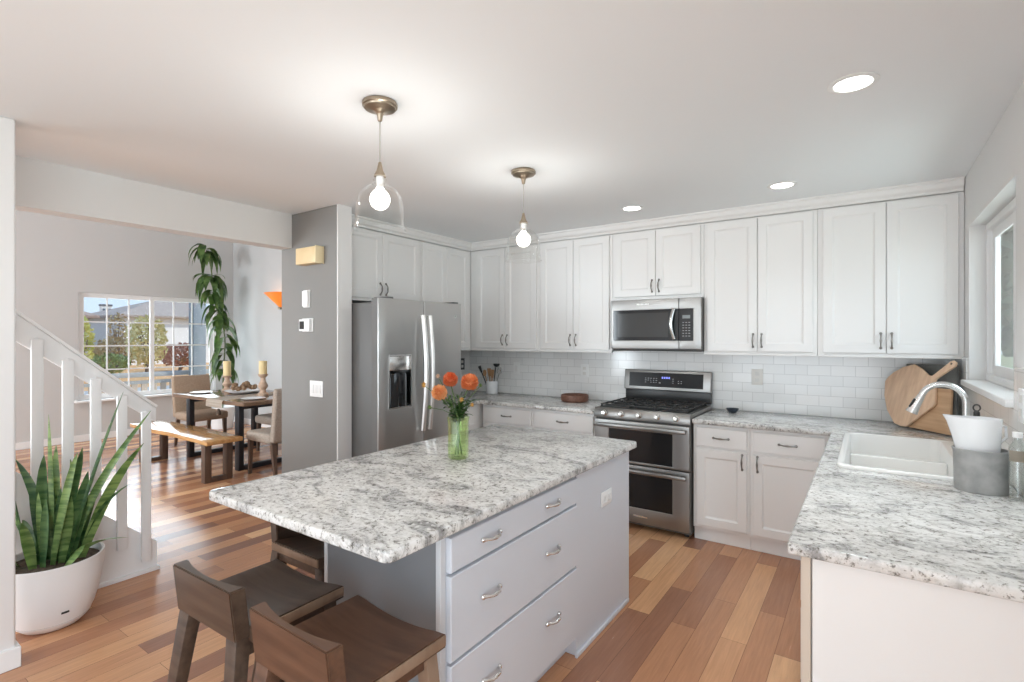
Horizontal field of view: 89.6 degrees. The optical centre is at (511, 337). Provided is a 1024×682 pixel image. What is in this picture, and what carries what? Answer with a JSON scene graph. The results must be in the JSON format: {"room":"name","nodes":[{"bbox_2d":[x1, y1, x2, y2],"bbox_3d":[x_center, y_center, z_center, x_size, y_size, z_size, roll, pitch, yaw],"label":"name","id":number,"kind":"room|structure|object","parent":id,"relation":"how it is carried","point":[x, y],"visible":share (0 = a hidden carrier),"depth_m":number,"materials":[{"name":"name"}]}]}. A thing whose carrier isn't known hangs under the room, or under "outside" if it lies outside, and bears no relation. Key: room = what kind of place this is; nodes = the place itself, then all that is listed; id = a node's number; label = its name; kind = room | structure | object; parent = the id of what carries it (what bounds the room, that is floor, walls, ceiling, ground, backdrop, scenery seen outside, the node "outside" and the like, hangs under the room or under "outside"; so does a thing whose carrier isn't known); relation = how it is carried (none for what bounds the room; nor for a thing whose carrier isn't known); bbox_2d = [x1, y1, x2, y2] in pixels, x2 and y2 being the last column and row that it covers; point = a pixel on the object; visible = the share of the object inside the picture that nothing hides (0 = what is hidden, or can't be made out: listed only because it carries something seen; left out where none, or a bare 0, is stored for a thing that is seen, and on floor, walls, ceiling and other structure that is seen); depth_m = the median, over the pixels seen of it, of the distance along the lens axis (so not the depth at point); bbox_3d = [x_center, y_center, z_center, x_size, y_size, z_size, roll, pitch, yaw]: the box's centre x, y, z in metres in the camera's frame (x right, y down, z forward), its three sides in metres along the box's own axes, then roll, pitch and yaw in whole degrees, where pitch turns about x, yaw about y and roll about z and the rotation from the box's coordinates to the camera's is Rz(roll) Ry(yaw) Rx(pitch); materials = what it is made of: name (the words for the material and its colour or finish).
{"room":"kitchen","nodes":[
{"label":"kitchen","id":0,"kind":"room"},
{"bbox_2d":[0,116,14,651],"bbox_3d":[-4.056,0.255,-0.067,0.120,2.530,6.040,0,0,35],"label":"wall","id":1,"kind":"structure","parent":0,"point":[7,125],"depth_m":2.36,"materials":[{"name":"white"}]},
{"bbox_2d":[0,639,20,673],"bbox_3d":[-3.348,1.472,0.960,0.150,0.094,3.575,0,0,35],"label":"baseboard","id":2,"kind":"structure","parent":1,"relation":"attached to","point":[10,659],"depth_m":2.36,"materials":[{"name":"white"}]},
{"bbox_2d":[15,421,206,449],"bbox_3d":[-7.941,1.470,5.204,0.015,0.100,10.138,0,0,35],"label":"baseboard","id":3,"kind":"structure","parent":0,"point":[86,437],"depth_m":7.54,"materials":[{"name":"white"}]},
{"bbox_2d":[15,210,232,442],"bbox_3d":[-8.021,-0.530,5.236,0.150,4.100,10.500,0,0,35],"label":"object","id":4,"kind":"structure","parent":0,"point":[57,258],"depth_m":7.57,"materials":[{"name":"grey paint"}]},
{"bbox_2d":[74,292,214,402],"bbox_3d":[-5.783,0.135,8.326,0.180,1.620,2.030,0,0,35],"label":"window","id":5,"kind":"structure","parent":4,"relation":"attached to","point":[83,398],"depth_m":8.29,"materials":[{"name":"white"}]},
{"bbox_2d":[15,155,291,249],"bbox_3d":[-4.087,-1.657,1.042,0.150,1.845,7.829,0,0,35],"label":"wall header","id":6,"kind":"structure","parent":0,"point":[41,187],"depth_m":3.35,"materials":[{"name":"white paint"}]},
{"bbox_2d":[233,243,281,418],"bbox_3d":[-2.742,-0.530,7.873,5.540,4.100,0.160,0,0,35],"label":"wall","id":7,"kind":"structure","parent":0,"point":[257,320],"depth_m":8.92,"materials":[{"name":"grey paint"}]},
{"bbox_2d":[264,292,281,309],"bbox_3d":[-3.884,-0.606,8.419,0.630,0.272,0.236,0,0,35],"label":"wall sconce","id":8,"kind":"object","parent":7,"relation":"attached to","point":[276,297],"visible":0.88,"depth_m":8.38,"materials":[{"name":"orange glass"}]},
{"bbox_2d":[282,205,336,472],"bbox_3d":[-1.589,0.255,4.154,0.735,2.530,0.130,0,0,35],"label":"wall pier","id":9,"kind":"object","parent":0,"point":[309,423],"visible":0.45,"depth_m":4.08,"materials":[{"name":"grey paint"}]},
{"bbox_2d":[299,318,312,331],"bbox_3d":[-1.629,-0.102,4.082,0.150,0.105,0.033,0,0,35],"label":"thermostat","id":10,"kind":"object","parent":9,"relation":"attached to","point":[305,325],"visible":1,"depth_m":4.06,"materials":[{"name":"white plastic"}]},
{"bbox_2d":[302,290,309,307],"bbox_3d":[-1.633,-0.311,4.089,0.085,0.138,0.026,0,0,35],"label":"wall sensor","id":11,"kind":"object","parent":9,"relation":"attached to","point":[305,293],"visible":1,"depth_m":4.07,"materials":[{"name":"white plastic"}]},
{"bbox_2d":[296,245,323,265],"bbox_3d":[-1.577,-0.638,4.019,0.262,0.133,0.078,0,0,35],"label":"door chime","id":12,"kind":"object","parent":9,"relation":"attached to","point":[312,255],"visible":1,"depth_m":3.97,"materials":[{"name":"beige plastic"}]},
{"bbox_2d":[310,380,322,397],"bbox_3d":[-1.528,0.397,4.026,0.165,0.125,0.010,0,0,35],"label":"light switch","id":13,"kind":"object","parent":9,"relation":"attached to","point":[316,387],"visible":1,"depth_m":4.01,"materials":[{"name":"white plastic"}]},
{"bbox_2d":[337,204,351,460],"bbox_3d":[-1.280,0.255,3.942,0.011,2.530,0.127,0,0,35],"label":"wall","id":14,"kind":"structure","parent":0,"point":[344,213],"depth_m":3.94,"materials":[{"name":"white paint"}]},
{"bbox_2d":[0,422,800,681],"bbox_3d":[-3.812,1.580,2.329,10.320,0.120,10.500,0,0,35],"label":"floor","id":15,"kind":"structure","parent":0,"point":[697,610],"depth_m":2.92,"materials":[{"name":"brown wood"}]},
{"bbox_2d":[15,393,150,634],"bbox_3d":[-2.354,0.901,2.721,0.698,1.236,0.441,0,0,19],"label":"snake plant","id":16,"kind":"object","parent":15,"relation":"on","point":[58,570],"visible":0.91,"depth_m":2.71,"materials":[{"name":"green plant"}]},
{"bbox_2d":[98,564,159,588],"bbox_3d":[-2.578,1.507,3.055,0.047,0.025,0.858,0,0,35],"label":"trim","id":17,"kind":"structure","parent":15,"relation":"on","point":[147,570],"depth_m":3.25,"materials":[{"name":"white"}]},
{"bbox_2d":[130,420,242,483],"bbox_3d":[-3.796,1.287,5.959,1.980,0.464,0.403,0,0,35],"label":"bench","id":18,"kind":"object","parent":15,"relation":"on","point":[206,437],"visible":0.85,"depth_m":5.58,"materials":[{"name":"brown wood"}]},
{"bbox_2d":[171,374,227,445],"bbox_3d":[-4.444,1.031,7.347,0.625,0.983,0.500,0,0,35],"label":"dining chair","id":19,"kind":"object","parent":15,"relation":"on","point":[187,383],"visible":0.78,"depth_m":7.35,"materials":[{"name":"beige fabric"}]},
{"bbox_2d":[188,243,239,428],"bbox_3d":[-4.984,-0.013,8.631,0.756,3.065,0.505,0,0,-39],"label":"plant","id":20,"kind":"object","parent":15,"relation":"on","point":[221,320],"visible":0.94,"depth_m":8.59,"materials":[{"name":"green plant"}]},
{"bbox_2d":[173,390,281,470],"bbox_3d":[-3.479,1.125,6.708,1.750,0.790,0.979,0,0,35],"label":"dining table","id":21,"kind":"object","parent":15,"relation":"on","point":[240,405],"visible":0.54,"depth_m":6.27,"materials":[{"name":"brown wood"}]},
{"bbox_2d":[222,375,231,390],"bbox_3d":[-3.936,0.624,7.130,0.136,0.210,0.136,0,0,35],"label":"candle holder","id":22,"kind":"object","parent":21,"relation":"on","point":[227,383],"visible":0.82,"depth_m":7.09,"materials":[{"name":"brown wood"}]},
{"bbox_2d":[223,361,230,375],"bbox_3d":[-3.936,0.414,7.130,0.097,0.208,0.097,0,0,35],"label":"pillar candle","id":23,"kind":"object","parent":22,"relation":"on","point":[226,364],"visible":1,"depth_m":7.09,"materials":[{"name":"brown wax"}]},
{"bbox_2d":[206,392,272,414],"bbox_3d":[-3.293,0.811,6.503,0.410,0.168,1.002,0,0,35],"label":"table runner","id":24,"kind":"object","parent":21,"relation":"on","point":[216,402],"visible":0.9,"depth_m":6.20,"materials":[{"name":"fabric"}]},
{"bbox_2d":[257,374,268,395],"bbox_3d":[-3.150,0.591,6.526,0.136,0.270,0.136,0,0,35],"label":"candle holder","id":25,"kind":"object","parent":24,"relation":"on","point":[262,385],"visible":0.97,"depth_m":6.49,"materials":[{"name":"brown wood"}]},
{"bbox_2d":[259,361,266,373],"bbox_3d":[-3.150,0.369,6.526,0.097,0.173,0.097,0,0,35],"label":"pillar candle","id":26,"kind":"object","parent":25,"relation":"on","point":[262,364],"visible":1,"depth_m":6.49,"materials":[{"name":"brown wax"}]},
{"bbox_2d":[224,388,259,393],"bbox_3d":[-3.550,0.708,6.827,0.456,0.042,0.456,0,0,35],"label":"fruit bowl","id":27,"kind":"object","parent":21,"relation":"on","point":[247,391],"visible":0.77,"depth_m":6.79,"materials":[{"name":"white ceramic"}]},
{"bbox_2d":[167,559,343,681],"bbox_3d":[-0.882,1.138,1.776,0.468,0.770,0.474,0,0,34],"label":"bar stool","id":28,"kind":"object","parent":15,"relation":"on","point":[223,606],"visible":0.88,"depth_m":1.71,"materials":[{"name":"brown wood"}]},
{"bbox_2d":[246,388,281,475],"bbox_3d":[-2.593,1.031,5.814,0.625,0.983,0.500,0,0,35],"label":"dining chair","id":29,"kind":"object","parent":15,"relation":"on","point":[272,435],"visible":0.44,"depth_m":5.51,"materials":[{"name":"beige fabric"}]},
{"bbox_2d":[255,413,277,454],"bbox_3d":[-3.087,1.031,7.057,0.500,0.983,0.625,0,0,35],"label":"dining chair","id":30,"kind":"object","parent":15,"relation":"on","point":[260,419],"visible":0.14,"depth_m":6.88,"materials":[{"name":"beige fabric"}]},
{"bbox_2d":[251,523,323,681],"bbox_3d":[-0.823,1.138,2.333,0.474,0.770,0.468,0,0,35],"label":"bar stool","id":31,"kind":"object","parent":15,"relation":"on","point":[306,553],"visible":0.23,"depth_m":2.20,"materials":[{"name":"brown wood"}]},
{"bbox_2d":[249,595,445,681],"bbox_3d":[-0.483,1.138,1.488,0.468,0.770,0.474,0,0,36],"label":"bar stool","id":32,"kind":"object","parent":15,"relation":"on","point":[353,640],"visible":1,"depth_m":1.44,"materials":[{"name":"brown wood"}]},
{"bbox_2d":[352,296,460,456],"bbox_3d":[-0.962,0.595,4.293,0.778,1.810,0.921,0,0,35],"label":"refrigerator","id":33,"kind":"object","parent":15,"relation":"on","point":[399,345],"visible":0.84,"depth_m":3.98,"materials":[{"name":"grey metal"}]},
{"bbox_2d":[461,404,482,431],"bbox_3d":[-0.542,1.081,5.302,0.680,0.878,1.170,0,0,35],"label":"base cabinet","id":34,"kind":"object","parent":15,"relation":"on","point":[475,421],"visible":0.06,"depth_m":4.97,"materials":[{"name":"white paint"}]},
{"bbox_2d":[461,390,615,413],"bbox_3d":[-0.041,0.623,4.947,1.908,0.036,1.184,0,0,35],"label":"countertop","id":35,"kind":"structure","parent":34,"relation":"on","point":[552,403],"depth_m":4.92,"materials":[{"name":"stone"}]},
{"bbox_2d":[486,380,497,393],"bbox_3d":[-0.220,0.536,5.639,0.128,0.136,0.128,0,0,35],"label":"utensil crock","id":36,"kind":"object","parent":35,"relation":"on","point":[491,386],"visible":0.98,"depth_m":5.59,"materials":[{"name":"white ceramic"}]},
{"bbox_2d":[561,393,588,402],"bbox_3d":[0.600,0.571,4.933,0.268,0.066,0.268,0,0,35],"label":"wooden bowl","id":37,"kind":"object","parent":35,"relation":"on","point":[565,397],"visible":1,"depth_m":4.83,"materials":[{"name":"brown wood"}]},
{"bbox_2d":[324,451,628,681],"bbox_3d":[-0.009,1.081,2.507,0.672,0.878,1.608,0,0,35],"label":"kitchen island","id":38,"kind":"object","parent":15,"relation":"on","point":[528,584],"visible":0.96,"depth_m":2.04,"materials":[{"name":"grey paint"}]},
{"bbox_2d":[209,425,636,562],"bbox_3d":[-0.236,0.623,2.537,1.048,0.036,1.918,0,0,35],"label":"island countertop","id":39,"kind":"structure","parent":38,"relation":"on","point":[388,505],"depth_m":2.11,"materials":[{"name":"stone"}]},
{"bbox_3d":[-0.271,0.500,2.599,0.113,0.208,0.113,0,0,35],"label":"glass vase","id":40,"kind":"object","parent":39,"relation":"on","visible":0},
{"bbox_2d":[431,384,459,454],"bbox_3d":[-0.328,0.407,2.564,0.149,0.356,0.071,0,0,-9],"label":"dahlia","id":41,"kind":"object","parent":40,"relation":"in","point":[439,392],"visible":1,"depth_m":2.55,"materials":[{"name":"plant"}]},
{"bbox_2d":[443,372,458,431],"bbox_3d":[-0.311,0.378,2.610,0.078,0.414,0.080,0,0,-28],"label":"dahlia","id":42,"kind":"object","parent":40,"relation":"in","point":[449,379],"visible":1,"depth_m":2.60,"materials":[{"name":"plant"}]},
{"bbox_2d":[442,395,461,453],"bbox_3d":[-0.307,0.438,2.606,0.116,0.294,0.100,0,0,0],"label":"leaf sprig","id":43,"kind":"object","parent":40,"relation":"in","point":[445,401],"visible":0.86,"depth_m":2.60,"materials":[{"name":"plant"}]},
{"bbox_2d":[453,399,480,440],"bbox_3d":[-0.224,0.445,2.605,0.146,0.279,0.079,0,0,-3],"label":"leaf sprig","id":44,"kind":"object","parent":40,"relation":"in","point":[467,404],"visible":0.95,"depth_m":2.60,"materials":[{"name":"plant"}]},
{"bbox_2d":[456,373,478,453],"bbox_3d":[-0.215,0.380,2.598,0.100,0.410,0.093,0,0,-42],"label":"dahlia","id":45,"kind":"object","parent":40,"relation":"in","point":[469,381],"visible":1,"depth_m":2.58,"materials":[{"name":"plant"}]},
{"bbox_2d":[601,488,611,507],"bbox_3d":[0.501,0.847,2.740,0.006,0.078,0.130,0,0,35],"label":"outlet plate","id":46,"kind":"object","parent":38,"relation":"attached to","point":[606,493],"depth_m":2.73,"materials":[{"name":"white plastic"}]},
{"bbox_2d":[483,404,533,428],"bbox_3d":[0.126,1.081,5.123,0.585,0.878,0.705,0,0,35],"label":"base cabinet","id":47,"kind":"object","parent":15,"relation":"on","point":[492,414],"visible":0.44,"depth_m":4.85,"materials":[{"name":"white paint"}]},
{"bbox_2d":[534,409,595,435],"bbox_3d":[0.624,1.081,4.779,0.621,0.878,0.705,0,0,35],"label":"base cabinet","id":48,"kind":"object","parent":15,"relation":"on","point":[548,420],"visible":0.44,"depth_m":4.51,"materials":[{"name":"white paint"}]},
{"bbox_2d":[593,369,712,536],"bbox_3d":[1.193,0.906,4.349,0.788,1.228,0.769,0,0,35],"label":"range","id":49,"kind":"object","parent":15,"relation":"on","point":[657,411],"visible":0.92,"depth_m":4.06,"materials":[{"name":"grey metal"}]},
{"bbox_2d":[598,401,710,418],"bbox_3d":[1.197,0.595,4.355,0.788,0.040,0.603,0,0,35],"label":"cooktop","id":50,"kind":"object","parent":49,"relation":"in","point":[689,409],"depth_m":4.19,"materials":[{"name":"black metal"}]},
{"bbox_2d":[694,424,750,549],"bbox_3d":[1.703,1.081,4.034,0.393,0.878,0.705,0,0,35],"label":"base cabinet","id":51,"kind":"object","parent":15,"relation":"on","point":[721,453],"visible":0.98,"depth_m":3.77,"materials":[{"name":"white paint"}]},
{"bbox_2d":[750,429,829,559],"bbox_3d":[2.083,1.081,3.772,0.527,0.878,0.705,0,0,35],"label":"base cabinet","id":52,"kind":"object","parent":15,"relation":"on","point":[783,465],"visible":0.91,"depth_m":3.56,"materials":[{"name":"white paint"}]},
{"bbox_2d":[801,556,1023,681],"bbox_3d":[1.940,1.081,2.546,0.698,0.878,2.884,0,0,35],"label":"base cabinet","id":53,"kind":"object","parent":15,"relation":"on","point":[858,625],"visible":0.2,"depth_m":1.40,"materials":[{"name":"white paint"}]},
{"bbox_2d":[692,409,1023,602],"bbox_3d":[1.560,0.623,2.788,1.576,0.036,2.918,0,0,35],"label":"countertop","id":54,"kind":"structure","parent":53,"relation":"on","point":[932,531],"depth_m":1.71,"materials":[{"name":"stone"}]},
{"bbox_2d":[837,432,953,480],"bbox_3d":[2.047,0.717,2.666,0.586,0.256,1.022,0,0,35],"label":"sink","id":55,"kind":"object","parent":54,"relation":"in","point":[898,455],"visible":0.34,"depth_m":2.86,"materials":[{"name":"white ceramic"}]},
{"bbox_2d":[884,361,957,426],"bbox_3d":[2.690,0.370,3.448,0.105,0.459,0.501,0,0,-7],"label":"cutting board","id":56,"kind":"object","parent":54,"relation":"on","point":[903,385],"visible":0.95,"depth_m":3.48,"materials":[{"name":"brown wood"}]},
{"bbox_2d":[908,388,953,434],"bbox_3d":[2.708,0.460,3.349,0.077,0.279,0.355,0,0,-5],"label":"cutting board","id":57,"kind":"object","parent":54,"relation":"on","point":[934,420],"visible":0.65,"depth_m":3.27,"materials":[{"name":"brown wood"}]},
{"bbox_2d":[906,364,958,414],"bbox_3d":[2.747,0.385,3.387,0.104,0.429,0.448,0,0,-5],"label":"tray","id":58,"kind":"object","parent":54,"relation":"on","point":[952,376],"visible":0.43,"depth_m":3.28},
{"bbox_2d":[906,381,969,415],"bbox_3d":[2.170,0.404,2.585,0.317,0.372,0.056,0,0,35],"label":"faucet","id":59,"kind":"object","parent":54,"relation":"on","point":[914,406],"visible":0.69,"depth_m":2.59,"materials":[{"name":"silver metal"}]},
{"bbox_2d":[951,445,1009,495],"bbox_3d":[1.855,0.521,2.043,0.180,0.167,0.152,0,0,35],"label":"tub","id":60,"kind":"object","parent":54,"relation":"on","point":[977,472],"visible":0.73,"depth_m":1.99,"materials":[{"name":"metal"}]},
{"bbox_2d":[943,414,1007,452],"bbox_3d":[1.842,0.452,2.052,0.202,0.284,0.104,0,0,35],"label":"pitcher","id":61,"kind":"object","parent":60,"relation":"in","point":[975,433],"visible":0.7,"depth_m":2.02,"materials":[{"name":"white ceramic"}]},
{"bbox_2d":[1009,432,1023,462],"bbox_3d":[1.889,0.477,1.928,0.051,0.254,0.051,0,0,35],"label":"soap bottle","id":62,"kind":"object","parent":54,"relation":"on","point":[1015,456],"visible":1,"depth_m":1.91,"materials":[{"name":"clear glass"}]},
{"bbox_2d":[352,226,469,390],"bbox_3d":[-1.138,0.255,5.180,0.160,2.530,2.072,0,0,35],"label":"wall","id":63,"kind":"structure","parent":0,"point":[465,354],"depth_m":5.92,"materials":[{"name":"white paint"}]},
{"bbox_2d":[352,226,419,302],"bbox_3d":[-1.244,-0.620,4.586,0.340,0.614,0.963,0,0,35],"label":"upper cabinet","id":64,"kind":"object","parent":63,"relation":"attached to","point":[383,264],"visible":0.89,"depth_m":4.51,"materials":[{"name":"white paint"}]},
{"bbox_2d":[420,241,470,350],"bbox_3d":[-0.767,-0.398,5.306,0.305,1.059,0.756,0,0,35],"label":"upper cabinet","id":65,"kind":"object","parent":63,"relation":"attached to","point":[445,272],"visible":0.57,"depth_m":5.22,"materials":[{"name":"white paint"}]},
{"bbox_2d":[0,0,1023,242],"bbox_3d":[-1.557,-1.070,0.650,4.700,0.120,10.300,0,0,35],"label":"ceiling","id":66,"kind":"structure","parent":0,"point":[663,107],"depth_m":2.16,"materials":[{"name":"white paint"}]},
{"bbox_2d":[353,95,405,234],"bbox_3d":[-0.568,-0.737,2.217,0.222,0.546,0.222,0,0,35],"label":"pendant light","id":67,"kind":"object","parent":66,"relation":"hanging from","point":[378,105],"visible":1,"depth_m":2.20,"materials":[{"name":"gold metal"}]},
{"bbox_2d":[374,162,385,188],"bbox_3d":[-0.568,-0.701,2.217,0.052,0.112,0.052,0,0,35],"label":"socket","id":68,"kind":"object","parent":67,"relation":"attached to","point":[379,174],"depth_m":2.21,"materials":[{"name":"gold metal"}]},
{"bbox_2d":[352,214,471,250],"bbox_3d":[-0.909,-0.970,4.820,0.058,0.080,1.730,0,0,35],"label":"trim","id":69,"kind":"structure","parent":66,"relation":"attached to","point":[363,222],"depth_m":4.75,"materials":[{"name":"white paint"}]},
{"bbox_2d":[505,167,541,263],"bbox_3d":[0.070,-0.737,3.120,0.222,0.546,0.222,0,0,35],"label":"pendant light","id":70,"kind":"object","parent":66,"relation":"hanging from","point":[523,173],"visible":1,"depth_m":3.10,"materials":[{"name":"gold metal"}]},
{"bbox_2d":[519,213,527,231],"bbox_3d":[0.070,-0.701,3.120,0.052,0.112,0.052,0,0,35],"label":"socket","id":71,"kind":"object","parent":70,"relation":"attached to","point":[523,221],"depth_m":3.11,"materials":[{"name":"gold metal"}]},
{"bbox_2d":[621,205,643,210],"bbox_3d":[0.933,-1.006,4.009,0.176,0.006,0.176,0,0,35],"label":"recessed light","id":72,"kind":"object","parent":66,"relation":"in","point":[630,207],"visible":1,"depth_m":4.00,"materials":[{"name":"white plastic"}]},
{"bbox_2d":[767,181,796,188],"bbox_3d":[1.783,-1.006,3.406,0.176,0.006,0.176,0,0,35],"label":"recessed light","id":73,"kind":"object","parent":66,"relation":"in","point":[784,184],"visible":1,"depth_m":3.40,"materials":[{"name":"white plastic"}]},
{"bbox_2d":[827,72,879,93],"bbox_3d":[1.351,-1.006,2.043,0.176,0.006,0.176,0,0,35],"label":"recessed light","id":74,"kind":"object","parent":66,"relation":"in","point":[855,82],"visible":1,"depth_m":2.04,"materials":[{"name":"white plastic"}]},
{"bbox_2d":[470,192,955,421],"bbox_3d":[1.349,0.255,4.812,4.650,2.530,0.148,0,0,35],"label":"wall","id":75,"kind":"structure","parent":0,"point":[952,192],"depth_m":4.29,"materials":[{"name":"white paint"}]},
{"bbox_2d":[471,243,538,351],"bbox_3d":[-0.011,-0.397,5.412,0.859,1.061,0.385,0,0,35],"label":"upper cabinet","id":76,"kind":"object","parent":75,"relation":"attached to","point":[504,295],"visible":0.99,"depth_m":5.26,"materials":[{"name":"white paint"}]},
{"bbox_2d":[539,235,615,352],"bbox_3d":[0.660,-0.397,4.949,0.768,1.061,0.385,0,0,35],"label":"upper cabinet","id":77,"kind":"object","parent":75,"relation":"attached to","point":[576,275],"visible":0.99,"depth_m":4.80,"materials":[{"name":"white paint"}]},
{"bbox_2d":[612,223,703,300],"bbox_3d":[1.303,-0.627,4.505,0.790,0.599,0.385,0,0,35],"label":"upper cabinet","id":78,"kind":"object","parent":75,"relation":"attached to","point":[663,263],"visible":0.97,"depth_m":4.35,"materials":[{"name":"white paint"}]},
{"bbox_2d":[611,297,703,351],"bbox_3d":[1.290,-0.108,4.468,0.768,0.436,0.452,0,0,35],"label":"microwave","id":79,"kind":"object","parent":78,"relation":"attached to","point":[670,324],"visible":0.97,"depth_m":4.30,"materials":[{"name":"grey"}]},
{"bbox_2d":[470,350,954,420],"bbox_3d":[1.277,0.112,4.764,4.286,0.984,0.012,0,0,35],"label":"backsplash","id":80,"kind":"structure","parent":75,"relation":"attached to","point":[841,387],"depth_m":4.33,"materials":[{"name":"tile"}]},
{"bbox_2d":[581,364,587,377],"bbox_3d":[0.721,0.327,5.136,0.085,0.130,0.008,0,0,35],"label":"wall outlet","id":81,"kind":"object","parent":80,"relation":"attached to","point":[584,367],"visible":1,"depth_m":5.13,"materials":[{"name":"white plastic"}]},
{"bbox_2d":[752,369,762,384],"bbox_3d":[2.016,0.320,4.242,0.085,0.130,0.008,0,0,35],"label":"wall outlet","id":82,"kind":"object","parent":80,"relation":"attached to","point":[757,374],"visible":1,"depth_m":4.24,"materials":[{"name":"white"}]},
{"bbox_2d":[704,210,817,356],"bbox_3d":[1.954,-0.397,4.055,0.789,1.061,0.385,0,0,35],"label":"upper cabinet","id":83,"kind":"object","parent":75,"relation":"attached to","point":[761,272],"visible":0.99,"depth_m":3.90,"materials":[{"name":"white paint"}]},
{"bbox_2d":[818,192,963,358],"bbox_3d":[2.609,-0.397,3.603,0.798,1.061,0.385,0,0,35],"label":"upper cabinet","id":84,"kind":"object","parent":75,"relation":"attached to","point":[891,273],"visible":0.99,"depth_m":3.45,"materials":[{"name":"white paint"}]},
{"bbox_2d":[471,176,964,250],"bbox_3d":[1.193,-0.970,4.381,4.007,0.080,0.058,0,0,35],"label":"trim","id":85,"kind":"structure","parent":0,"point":[956,184],"depth_m":3.94,"materials":[{"name":"white paint"}]},
{"bbox_2d":[960,80,1023,497],"bbox_3d":[0.220,0.255,-0.667,0.120,2.530,10.152,0,0,35],"label":"wall","id":86,"kind":"structure","parent":0,"point":[995,178],"depth_m":2.65,"materials":[{"name":"white paint"}]},
{"bbox_2d":[961,197,1015,407],"bbox_3d":[2.453,-0.194,2.587,0.173,0.960,1.245,0,0,35],"label":"window","id":87,"kind":"structure","parent":86,"relation":"in","point":[998,386],"depth_m":2.91,"materials":[{"name":"white"}]},
{"bbox_2d":[955,357,1023,495],"bbox_3d":[1.980,0.362,1.998,0.012,0.484,3.739,0,0,35],"label":"backsplash","id":88,"kind":"structure","parent":86,"relation":"attached to","point":[989,408],"depth_m":2.17,"materials":[{"name":"tile"}]},
{"bbox_2d":[1018,388,1023,423],"bbox_3d":[1.955,0.260,1.980,0.008,0.130,0.085,0,0,35],"label":"wall outlet","id":89,"kind":"object","parent":88,"relation":"attached to","point":[1020,391],"visible":1,"depth_m":1.97,"materials":[{"name":"white plastic"}]},
{"label":"outside","id":90,"kind":"structure","parent":0,"visible":0},
{"bbox_3d":[-6.434,1.745,10.216,2.600,0.450,8.500,0,0,35],"label":"deck","id":91,"kind":"object","parent":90,"visible":0},
{"bbox_2d":[84,369,208,394],"bbox_3d":[-7.422,1.075,10.898,0.160,0.730,8.500,0,0,35],"label":"deck railing","id":92,"kind":"object","parent":91,"relation":"on","point":[134,384],"visible":0.08,"depth_m":10.65,"materials":[{"name":"grey"}]},
{"bbox_2d":[189,303,205,374],"bbox_3d":[-6.881,-0.180,11.285,0.250,3.400,0.250,0,0,35],"label":"porch post","id":93,"kind":"object","parent":91,"relation":"on","point":[199,331],"visible":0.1,"depth_m":11.20,"materials":[{"name":"grey"}]},
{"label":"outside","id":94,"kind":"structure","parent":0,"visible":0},
{"bbox_2d":[84,362,208,390],"bbox_3d":[-44.837,2.170,49.195,110.300,0.200,150.000,0,0,35],"label":"ground","id":95,"kind":"structure","parent":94,"point":[207,363],"depth_m":31.88,"materials":[{"name":"beige soil"}]},
{"bbox_2d":[84,315,95,358],"bbox_3d":[-19.929,0.442,23.942,1.081,3.256,1.013,0,0,35],"label":"tree","id":96,"kind":"object","parent":95,"relation":"on","point":[87,329],"visible":0.27,"depth_m":23.97,"materials":[{"name":"green plant"}]},
{"bbox_2d":[90,352,131,373],"bbox_3d":[-20.708,1.398,26.619,1.909,1.366,1.862,0,0,35],"label":"bush","id":97,"kind":"object","parent":95,"relation":"on","point":[101,360],"visible":0.66,"depth_m":26.36,"materials":[{"name":"green plant"}]},
{"bbox_2d":[92,337,134,363],"bbox_3d":[-25.541,0.985,33.460,2.710,2.188,2.589,0,0,35],"label":"bush","id":98,"kind":"object","parent":95,"relation":"on","point":[119,341],"visible":0.45,"depth_m":32.97,"materials":[{"name":"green plant"}]},
{"bbox_2d":[108,312,126,353],"bbox_3d":[-28.011,0.101,36.735,1.416,3.940,1.361,0,0,35],"label":"tree","id":99,"kind":"object","parent":95,"relation":"on","point":[119,319],"visible":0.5,"depth_m":36.62,"materials":[{"name":"green plant"}]},
{"bbox_2d":[123,314,167,371],"bbox_3d":[-20.893,0.350,29.600,2.234,3.443,2.122,0,0,35],"label":"tree","id":100,"kind":"object","parent":95,"relation":"on","point":[136,330],"visible":0.8,"depth_m":29.21,"materials":[{"name":"green plant"}]},
{"bbox_2d":[88,301,208,364],"bbox_3d":[-30.372,-0.581,45.768,11.000,5.299,11.200,0,0,35],"label":"house","id":101,"kind":"structure","parent":95,"relation":"on","point":[163,310],"depth_m":41.64,"materials":[{"name":"white"}]},
{"bbox_2d":[159,342,188,370],"bbox_3d":[-21.075,1.166,32.896,2.298,1.828,2.280,0,0,35],"label":"bush","id":102,"kind":"object","parent":95,"relation":"on","point":[184,360],"visible":0.66,"depth_m":32.33,"materials":[{"name":"red plant"}]},
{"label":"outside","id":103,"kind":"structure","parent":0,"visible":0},
{"bbox_2d":[1001,354,1012,368],"bbox_3d":[42.042,2.170,7.424,59.250,0.200,120.000,0,0,35],"label":"lawn","id":104,"kind":"structure","parent":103,"point":[1007,362],"depth_m":45.45,"materials":[{"name":"plant"}]},
{"bbox_2d":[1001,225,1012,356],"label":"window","id":105,"kind":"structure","parent":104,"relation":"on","point":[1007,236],"depth_m":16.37,"materials":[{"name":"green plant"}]},
{"bbox_3d":[-3.052,1.057,3.210,0.909,0.925,1.104,0,0,35],"label":"stair treads","id":106,"kind":"structure","parent":0,"visible":0},
{"bbox_2d":[15,472,156,583],"bbox_3d":[-2.594,1.034,3.046,0.030,0.920,0.865,0,0,35],"label":"staircase","id":107,"kind":"structure","parent":106,"relation":"attached to","point":[116,564],"depth_m":3.19,"materials":[{"name":"white"}]},
{"bbox_2d":[15,308,157,561],"bbox_3d":[-2.578,0.558,3.032,0.075,1.746,0.859,0,0,35],"label":"stair railing","id":108,"kind":"object","parent":107,"relation":"attached to","point":[41,343],"visible":0.68,"depth_m":3.08,"materials":[{"name":"white wood"}]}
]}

